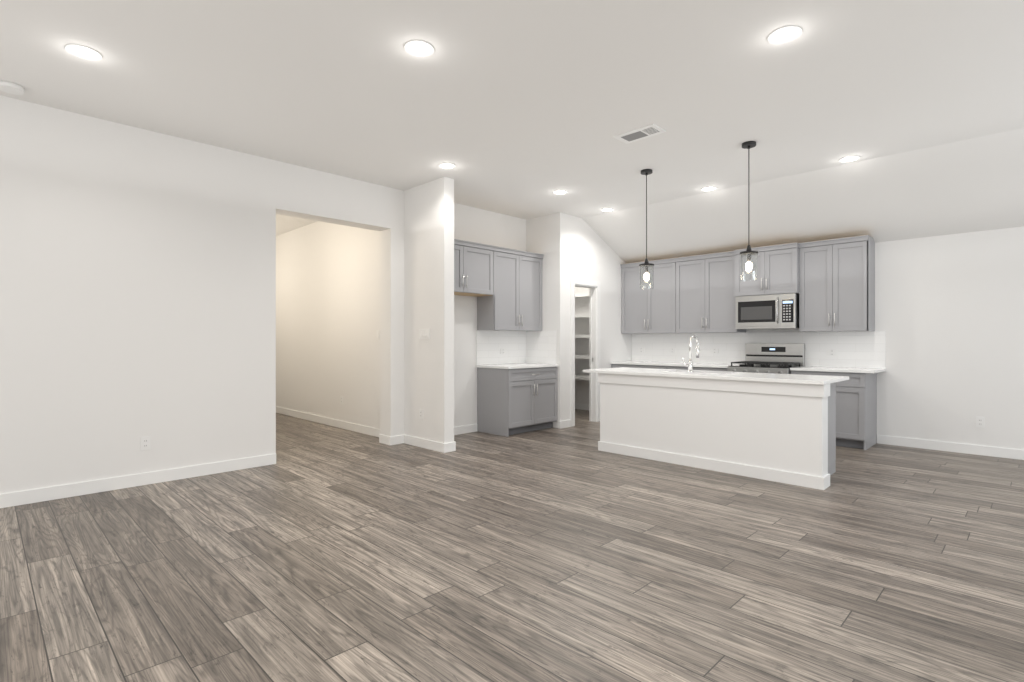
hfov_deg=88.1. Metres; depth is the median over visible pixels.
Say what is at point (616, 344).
wall
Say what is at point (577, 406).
baseboard
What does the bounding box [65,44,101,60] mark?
recessed light
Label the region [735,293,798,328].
microwave
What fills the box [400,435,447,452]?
baseboard
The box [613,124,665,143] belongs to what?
ceiling vent
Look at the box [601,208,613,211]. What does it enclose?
recessed light
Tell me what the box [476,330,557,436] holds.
base cabinet
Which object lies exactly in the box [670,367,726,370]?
base cabinet
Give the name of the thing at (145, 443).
outlet
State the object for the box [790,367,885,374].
countertop
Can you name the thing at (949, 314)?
wall
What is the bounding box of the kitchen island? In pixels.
[583,367,848,489]
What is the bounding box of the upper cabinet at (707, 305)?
[680,251,745,332]
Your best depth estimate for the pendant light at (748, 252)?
4.92 m
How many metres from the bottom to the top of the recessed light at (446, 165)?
0.006 m
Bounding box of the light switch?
[419,329,429,338]
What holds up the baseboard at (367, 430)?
attached to the wall at (327, 312)
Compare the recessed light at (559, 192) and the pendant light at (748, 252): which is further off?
the recessed light at (559, 192)
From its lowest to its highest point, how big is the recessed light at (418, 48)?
0.006 m
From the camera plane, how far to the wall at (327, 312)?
7.21 m
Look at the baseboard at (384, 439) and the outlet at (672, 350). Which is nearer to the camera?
the baseboard at (384, 439)
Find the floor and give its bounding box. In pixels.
[0,409,1023,681]
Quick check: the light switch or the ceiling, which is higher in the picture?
the ceiling
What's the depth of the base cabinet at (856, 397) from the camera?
6.17 m
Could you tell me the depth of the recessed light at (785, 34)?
3.17 m
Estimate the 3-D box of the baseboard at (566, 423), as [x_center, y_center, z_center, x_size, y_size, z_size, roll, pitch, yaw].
[0.759,1.198,7.646,0.039,0.105,0.246,0,0,45]
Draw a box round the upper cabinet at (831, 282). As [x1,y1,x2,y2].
[799,235,874,331]
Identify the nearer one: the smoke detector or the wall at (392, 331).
the smoke detector
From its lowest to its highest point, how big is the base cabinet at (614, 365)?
0.885 m
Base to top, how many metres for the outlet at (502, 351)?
0.072 m
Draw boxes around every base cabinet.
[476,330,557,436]
[610,363,669,368]
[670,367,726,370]
[791,371,876,449]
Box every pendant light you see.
[639,169,653,288]
[740,141,757,280]
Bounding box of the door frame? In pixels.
[570,278,600,426]
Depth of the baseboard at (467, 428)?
7.16 m
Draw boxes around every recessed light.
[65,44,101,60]
[404,40,433,56]
[438,163,455,168]
[553,190,567,194]
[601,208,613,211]
[701,186,716,190]
[768,26,801,43]
[839,156,859,161]
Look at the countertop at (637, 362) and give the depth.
7.83 m
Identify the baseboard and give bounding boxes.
[0,453,275,507]
[276,407,395,442]
[376,431,391,444]
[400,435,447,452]
[448,441,455,450]
[454,424,476,434]
[558,419,570,428]
[575,403,588,409]
[877,435,1023,459]
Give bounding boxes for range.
[727,343,804,373]
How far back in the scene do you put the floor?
2.88 m
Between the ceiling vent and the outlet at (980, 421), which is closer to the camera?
the ceiling vent
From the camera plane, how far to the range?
7.08 m
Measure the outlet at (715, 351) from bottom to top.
0.072 m
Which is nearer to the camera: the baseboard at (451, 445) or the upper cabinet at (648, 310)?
the baseboard at (451, 445)
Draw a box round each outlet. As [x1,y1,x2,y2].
[141,436,150,449]
[500,349,505,353]
[669,348,675,352]
[711,349,718,353]
[827,350,836,355]
[976,417,984,427]
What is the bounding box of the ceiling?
[0,0,1023,263]
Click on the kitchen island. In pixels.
(775, 427)
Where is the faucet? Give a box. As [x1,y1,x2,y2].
[682,335,698,372]
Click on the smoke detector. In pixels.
(11, 87)
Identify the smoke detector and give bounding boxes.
[0,81,24,94]
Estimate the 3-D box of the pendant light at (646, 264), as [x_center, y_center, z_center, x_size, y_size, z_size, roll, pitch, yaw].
[1.453,-1.202,5.718,0.158,1.274,0.158,0,0,45]
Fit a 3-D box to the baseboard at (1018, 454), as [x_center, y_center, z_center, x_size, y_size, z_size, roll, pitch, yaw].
[6.108,1.198,4.832,4.646,0.105,0.014,0,0,45]
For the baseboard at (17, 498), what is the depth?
4.51 m
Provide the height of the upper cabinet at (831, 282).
1.115 m
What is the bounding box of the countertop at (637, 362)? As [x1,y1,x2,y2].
[626,359,738,366]
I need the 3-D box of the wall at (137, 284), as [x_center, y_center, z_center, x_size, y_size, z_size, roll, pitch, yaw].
[-3.088,-0.320,4.880,0.240,3.140,9.370,0,0,45]
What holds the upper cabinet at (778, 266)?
attached to the wall at (949, 314)
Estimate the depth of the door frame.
8.19 m
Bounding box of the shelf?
[575,293,588,379]
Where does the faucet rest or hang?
on the kitchen island
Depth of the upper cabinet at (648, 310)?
8.28 m
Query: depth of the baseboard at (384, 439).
6.42 m
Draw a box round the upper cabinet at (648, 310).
[620,259,679,333]
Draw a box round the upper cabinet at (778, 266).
[732,243,799,298]
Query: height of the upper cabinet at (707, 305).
1.115 m
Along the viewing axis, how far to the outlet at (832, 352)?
6.80 m
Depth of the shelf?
9.16 m
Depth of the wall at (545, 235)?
7.64 m
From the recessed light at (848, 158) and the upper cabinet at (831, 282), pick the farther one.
the upper cabinet at (831, 282)
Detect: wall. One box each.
[0,95,525,493]
[276,177,453,442]
[380,188,403,435]
[526,212,564,427]
[565,214,631,419]
[575,226,1023,449]
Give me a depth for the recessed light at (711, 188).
6.38 m
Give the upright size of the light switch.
0.118 m

